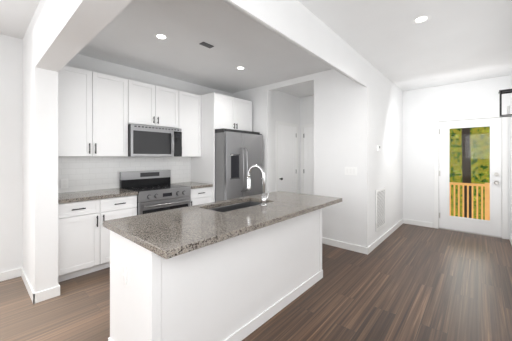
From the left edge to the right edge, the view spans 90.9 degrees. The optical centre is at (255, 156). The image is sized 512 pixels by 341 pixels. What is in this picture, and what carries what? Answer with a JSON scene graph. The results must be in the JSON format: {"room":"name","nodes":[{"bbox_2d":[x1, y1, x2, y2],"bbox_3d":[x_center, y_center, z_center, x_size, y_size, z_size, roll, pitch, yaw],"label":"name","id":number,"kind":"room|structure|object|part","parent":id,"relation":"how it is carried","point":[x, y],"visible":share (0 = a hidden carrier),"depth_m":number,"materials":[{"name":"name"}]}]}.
{"room":"kitchen","nodes":[
{"label":"kitchen","id":0,"kind":"room"},
{"bbox_2d":[23,13,57,292],"bbox_3d":[-2.322,0.006,2.697,0.830,2.720,0.175,0,0,41],"label":"column","id":1,"kind":"structure","parent":0,"point":[40,176],"depth_m":2.44,"materials":[{"name":"white paint"}]},
{"bbox_2d":[20,267,36,303],"bbox_3d":[-2.371,1.319,2.615,0.824,0.095,0.014,0,0,41],"label":"baseboard","id":2,"kind":"structure","parent":1,"relation":"attached to","point":[33,296],"depth_m":2.52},
{"bbox_2d":[0,34,231,272],"bbox_3d":[-3.045,0.006,2.618,0.150,2.720,10.300,0,0,41],"label":"wall","id":3,"kind":"structure","parent":0,"point":[11,153],"depth_m":2.86,"materials":[{"name":"paint"}]},
{"bbox_2d":[0,268,19,281],"bbox_3d":[-4.470,1.319,0.875,0.016,0.095,5.400,0,0,41],"label":"baseboard","id":4,"kind":"structure","parent":3,"relation":"attached to","point":[14,273],"depth_m":2.82,"materials":[{"name":"white wood"}]},
{"bbox_2d":[58,65,127,156],"bbox_3d":[-2.155,-0.540,3.246,0.348,1.068,0.859,0,0,41],"label":"upper cabinet","id":5,"kind":"object","parent":3,"relation":"attached to","point":[92,114],"visible":0.81,"depth_m":3.14,"materials":[{"name":"white wood"}]},
{"bbox_2d":[58,157,190,192],"bbox_3d":[-1.877,0.223,3.823,0.008,0.457,2.098,0,0,41],"label":"tile backsplash","id":6,"kind":"structure","parent":3,"relation":"attached to","point":[87,173],"depth_m":3.56,"materials":[{"name":"white tile"}]},
{"bbox_2d":[61,179,67,188],"bbox_3d":[-2.422,0.336,3.192,0.008,0.120,0.075,0,0,41],"label":"outlet","id":7,"kind":"object","parent":6,"relation":"attached to","point":[64,183],"visible":1,"depth_m":3.19,"materials":[{"name":"white plastic"}]},
{"bbox_2d":[128,79,178,127],"bbox_3d":[-1.611,-0.769,3.863,0.348,0.610,0.779,0,0,41],"label":"upper cabinet","id":8,"kind":"object","parent":3,"relation":"attached to","point":[151,105],"visible":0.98,"depth_m":3.73,"materials":[{"name":"white wood"}]},
{"bbox_2d":[128,124,181,156],"bbox_3d":[-1.568,-0.229,3.826,0.461,0.441,0.777,0,0,41],"label":"microwave","id":9,"kind":"object","parent":8,"relation":"attached to","point":[145,140],"visible":0.96,"depth_m":3.66,"materials":[{"name":"grey metal"}]},
{"bbox_2d":[173,91,200,156],"bbox_3d":[-1.206,-0.540,4.322,0.348,1.068,0.436,0,0,41],"label":"upper cabinet","id":10,"kind":"object","parent":3,"relation":"attached to","point":[190,115],"visible":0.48,"depth_m":4.23,"materials":[{"name":"white wood"}]},
{"bbox_2d":[215,93,251,131],"bbox_3d":[-0.614,-0.771,4.740,0.683,0.605,0.923,0,0,41],"label":"upper cabinet","id":11,"kind":"object","parent":3,"relation":"attached to","point":[234,113],"visible":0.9,"depth_m":4.49,"materials":[{"name":"white wood"}]},
{"bbox_2d":[0,223,511,340],"bbox_3d":[-0.964,1.426,1.583,4.940,0.120,11.500,0,0,41],"label":"floor","id":12,"kind":"structure","parent":0,"point":[406,282],"depth_m":2.40,"materials":[{"name":"brown wood"}]},
{"bbox_2d":[58,188,137,281],"bbox_3d":[-2.047,0.908,3.151,0.635,0.915,0.859,0,0,41],"label":"base cabinet","id":13,"kind":"object","parent":12,"relation":"on","point":[83,241],"depth_m":2.89,"materials":[{"name":"white wood"}]},
{"bbox_3d":[-2.047,0.471,3.151,0.635,0.040,0.859,0,0,41],"label":"base cab top","id":14,"kind":"part","parent":13,"relation":"part of","materials":[{"name":"grey stone"}]},
{"bbox_2d":[120,170,190,214],"bbox_3d":[-1.472,0.791,3.741,0.718,1.150,0.777,0,0,41],"label":"range","id":15,"kind":"object","parent":12,"relation":"on","point":[157,190],"visible":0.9,"depth_m":3.67,"materials":[{"name":"grey metal"}]},
{"bbox_2d":[171,182,212,205],"bbox_3d":[-1.098,0.908,4.228,0.635,0.915,0.438,0,0,41],"label":"base cabinet","id":16,"kind":"object","parent":12,"relation":"on","point":[199,196],"depth_m":4.07,"materials":[{"name":"white wood"}]},
{"bbox_3d":[-1.098,0.471,4.228,0.635,0.040,0.438,0,0,41],"label":"base cab top","id":17,"kind":"part","parent":16,"relation":"part of","materials":[{"name":"grey stone"}]},
{"bbox_2d":[191,92,214,201],"bbox_3d":[-0.937,0.146,4.392,0.660,2.440,0.020,0,0,41],"label":"panel","id":18,"kind":"object","parent":12,"relation":"on","point":[203,168],"visible":0.4,"depth_m":4.30,"materials":[{"name":"white wood"}]},
{"bbox_2d":[103,191,341,340],"bbox_3d":[-0.064,0.908,2.276,0.865,0.915,2.090,0,0,41],"label":"kitchen island","id":19,"kind":"object","parent":12,"relation":"on","point":[240,287],"depth_m":1.74,"materials":[{"name":"white wood"}]},
{"bbox_3d":[-0.064,0.575,2.276,0.865,0.247,2.090,0,0,41],"label":"kitchen island top","id":20,"kind":"part","parent":19,"relation":"part of","materials":[{"name":"grey stone"}]},
{"bbox_2d":[247,165,268,205],"bbox_3d":[0.017,0.261,2.409,0.241,0.378,0.096,0,0,41],"label":"faucet","id":21,"kind":"object","parent":19,"relation":"on","point":[263,199],"visible":1,"depth_m":2.33,"materials":[{"name":"silver metal"}]},
{"bbox_2d":[215,128,262,201],"bbox_3d":[-0.484,0.453,4.622,0.981,1.827,0.898,0,0,41],"label":"fridge","id":22,"kind":"object","parent":12,"relation":"on","point":[219,164],"depth_m":4.19,"materials":[{"name":"grey metal"}]},
{"bbox_3d":[-0.165,0.423,4.341,0.132,1.665,0.898,0,0,41],"label":"fridge door","id":23,"kind":"part","parent":22,"relation":"part of","materials":[{"name":"silver metal"}]},
{"bbox_2d":[0,0,511,97],"bbox_3d":[-0.964,-1.414,1.583,4.940,0.120,11.500,0,0,41],"label":"ceiling","id":24,"kind":"structure","parent":0,"point":[453,41],"depth_m":2.96,"materials":[{"name":"paint"}]},
{"bbox_2d":[35,0,131,71],"bbox_3d":[-1.283,-1.097,1.781,1.940,0.515,0.175,0,0,41],"label":"beam","id":25,"kind":"structure","parent":24,"relation":"attached to","point":[66,31],"depth_m":1.77,"materials":[{"name":"paint"}]},
{"bbox_2d":[153,33,168,39],"bbox_3d":[-1.064,-1.351,2.831,0.170,0.001,0.170,0,0,41],"label":"recessed light","id":26,"kind":"object","parent":24,"relation":"in","point":[161,36],"visible":1,"depth_m":2.83,"materials":[{"name":"white plastic"}]},
{"bbox_2d":[200,42,213,47],"bbox_3d":[-0.595,-1.349,3.045,0.080,0.009,0.160,0,0,41],"label":"ceiling vent","id":27,"kind":"object","parent":24,"relation":"in","point":[207,45],"visible":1,"depth_m":3.04,"materials":[{"name":"grey plastic"}]},
{"bbox_2d":[235,66,245,69],"bbox_3d":[-0.234,-1.351,3.833,0.170,0.001,0.170,0,0,41],"label":"recessed light","id":28,"kind":"object","parent":24,"relation":"in","point":[240,68],"visible":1,"depth_m":3.85,"materials":[{"name":"white plastic"}]},
{"bbox_2d":[221,0,366,86],"bbox_3d":[0.287,-1.169,2.473,0.500,0.370,3.290,0,0,41],"label":"beam","id":29,"kind":"structure","parent":24,"relation":"attached to","point":[297,23],"depth_m":2.31,"materials":[{"name":"paint"}]},
{"bbox_2d":[411,15,431,23],"bbox_3d":[1.623,-1.351,2.476,0.170,0.001,0.170,0,0,41],"label":"recessed light","id":30,"kind":"object","parent":24,"relation":"in","point":[420,19],"visible":1,"depth_m":2.48,"materials":[{"name":"white plastic"}]},
{"bbox_2d":[271,90,299,192],"bbox_3d":[0.574,0.006,5.353,0.120,2.720,1.170,0,0,41],"label":"wall","id":31,"kind":"structure","parent":0,"point":[290,108],"depth_m":5.21,"materials":[{"name":"paint"}]},
{"bbox_2d":[276,121,297,192],"bbox_3d":[0.690,0.319,5.338,0.074,2.095,0.810,0,0,41],"label":"hall door","id":32,"kind":"structure","parent":31,"relation":"in","point":[287,158],"depth_m":5.33,"materials":[{"name":"white wood"}]},
{"bbox_2d":[232,61,369,246],"bbox_3d":[0.563,0.006,4.503,2.770,2.720,0.120,0,0,41],"label":"wall","id":33,"kind":"structure","parent":0,"point":[341,122],"depth_m":3.83,"materials":[{"name":"paint"}]},
{"bbox_2d":[322,237,365,253],"bbox_3d":[1.240,1.319,3.818,0.810,0.095,0.016,0,0,41],"label":"baseboard","id":34,"kind":"structure","parent":33,"relation":"attached to","point":[348,246],"depth_m":3.74,"materials":[{"name":"white wood"}]},
{"bbox_2d":[345,167,356,174],"bbox_3d":[1.387,0.206,3.690,0.180,0.120,0.008,0,0,41],"label":"light switch","id":35,"kind":"object","parent":33,"relation":"attached to","point":[350,170],"visible":1,"depth_m":3.69,"materials":[{"name":"white plastic"}]},
{"bbox_2d":[300,95,313,192],"bbox_3d":[1.660,0.006,5.255,1.880,2.720,0.120,0,0,41],"label":"wall","id":36,"kind":"structure","parent":0,"point":[306,103],"depth_m":5.66,"materials":[{"name":"paint"}]},
{"bbox_2d":[301,124,313,194],"bbox_3d":[1.318,0.319,5.427,0.830,2.095,0.074,0,0,41],"label":"hall door","id":37,"kind":"structure","parent":36,"relation":"in","point":[307,159],"depth_m":5.61,"materials":[{"name":"white wood"}]},
{"bbox_2d":[370,64,402,244],"bbox_3d":[2.291,0.006,4.459,0.120,2.720,2.100,0,0,41],"label":"wall","id":38,"kind":"structure","parent":0,"point":[386,124],"depth_m":4.29,"materials":[{"name":"paint"}]},
{"bbox_2d":[376,187,385,231],"bbox_3d":[1.997,0.821,4.025,0.012,0.630,0.520,0,0,41],"label":"air vent","id":39,"kind":"object","parent":38,"relation":"in","point":[380,208],"visible":1,"depth_m":4.01,"materials":[{"name":"white metal"}]},
{"bbox_2d":[366,219,403,254],"bbox_3d":[2.298,1.319,4.364,0.016,0.095,2.234,0,0,41],"label":"baseboard","id":40,"kind":"structure","parent":38,"relation":"attached to","point":[370,248],"depth_m":4.09,"materials":[{"name":"white wood"}]},
{"bbox_2d":[403,75,509,238],"bbox_3d":[3.624,0.006,4.784,1.690,2.720,0.150,0,0,41],"label":"wall","id":41,"kind":"structure","parent":0,"point":[423,108],"depth_m":4.90,"materials":[{"name":"paint"}]},
{"bbox_2d":[404,219,432,227],"bbox_3d":[3.232,1.319,5.020,0.470,0.095,0.014,0,0,41],"label":"baseboard","id":42,"kind":"structure","parent":41,"relation":"attached to","point":[406,221],"depth_m":5.01,"materials":[{"name":"white wood"}]},
{"bbox_2d":[439,117,501,236],"bbox_3d":[3.821,0.340,4.534,0.861,2.024,0.115,0,0,41],"label":"back door","id":43,"kind":"structure","parent":41,"relation":"in","point":[492,226],"depth_m":4.48,"materials":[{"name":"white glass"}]},
{"bbox_2d":[434,112,507,238],"bbox_3d":[3.853,0.311,4.571,1.005,2.110,0.166,0,0,41],"label":"door frame","id":44,"kind":"structure","parent":41,"relation":"attached to","point":[504,172],"depth_m":4.34,"materials":[{"name":"white wood"}]},
{"bbox_2d":[510,72,511,236],"bbox_3d":[0.737,0.006,0.117,0.150,2.720,11.450,0,0,41],"label":"wall","id":45,"kind":"structure","parent":0,"point":[511,156],"depth_m":4.03,"materials":[{"name":"paint"}]},
{"bbox_2d":[498,89,511,116],"bbox_3d":[3.065,-0.649,3.031,0.210,0.310,0.170,0,0,41],"label":"lantern sconce","id":46,"kind":"object","parent":45,"relation":"attached to","point":[505,91],"visible":1,"depth_m":3.04,"materials":[{"name":"black metal"}]},
{"label":"outside","id":47,"kind":"structure","parent":0,"visible":0},
{"bbox_2d":[450,126,489,219],"bbox_3d":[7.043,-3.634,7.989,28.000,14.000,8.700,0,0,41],"label":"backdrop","id":48,"kind":"structure","parent":47,"point":[480,139],"depth_m":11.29,"materials":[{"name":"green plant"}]},
{"bbox_3d":[4.277,1.601,5.608,6.000,0.130,1.930,0,0,41],"label":"deck","id":49,"kind":"object","parent":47,"visible":0},
{"bbox_2d":[450,182,489,219],"bbox_3d":[4.565,1.051,5.934,6.000,0.970,0.100,0,0,41],"label":"railing","id":50,"kind":"object","parent":49,"relation":"on","point":[487,201],"depth_m":5.65,"materials":[{"name":"brown wood"}]},
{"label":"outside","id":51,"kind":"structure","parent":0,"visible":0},
{"bbox_2d":[462,128,471,217],"bbox_3d":[6.578,-2.344,7.826,0.320,8.584,0.232,0,0,5],"label":"trunk","id":52,"kind":"object","parent":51,"point":[466,162],"depth_m":7.71,"materials":[{"name":"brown plant"}]}
]}

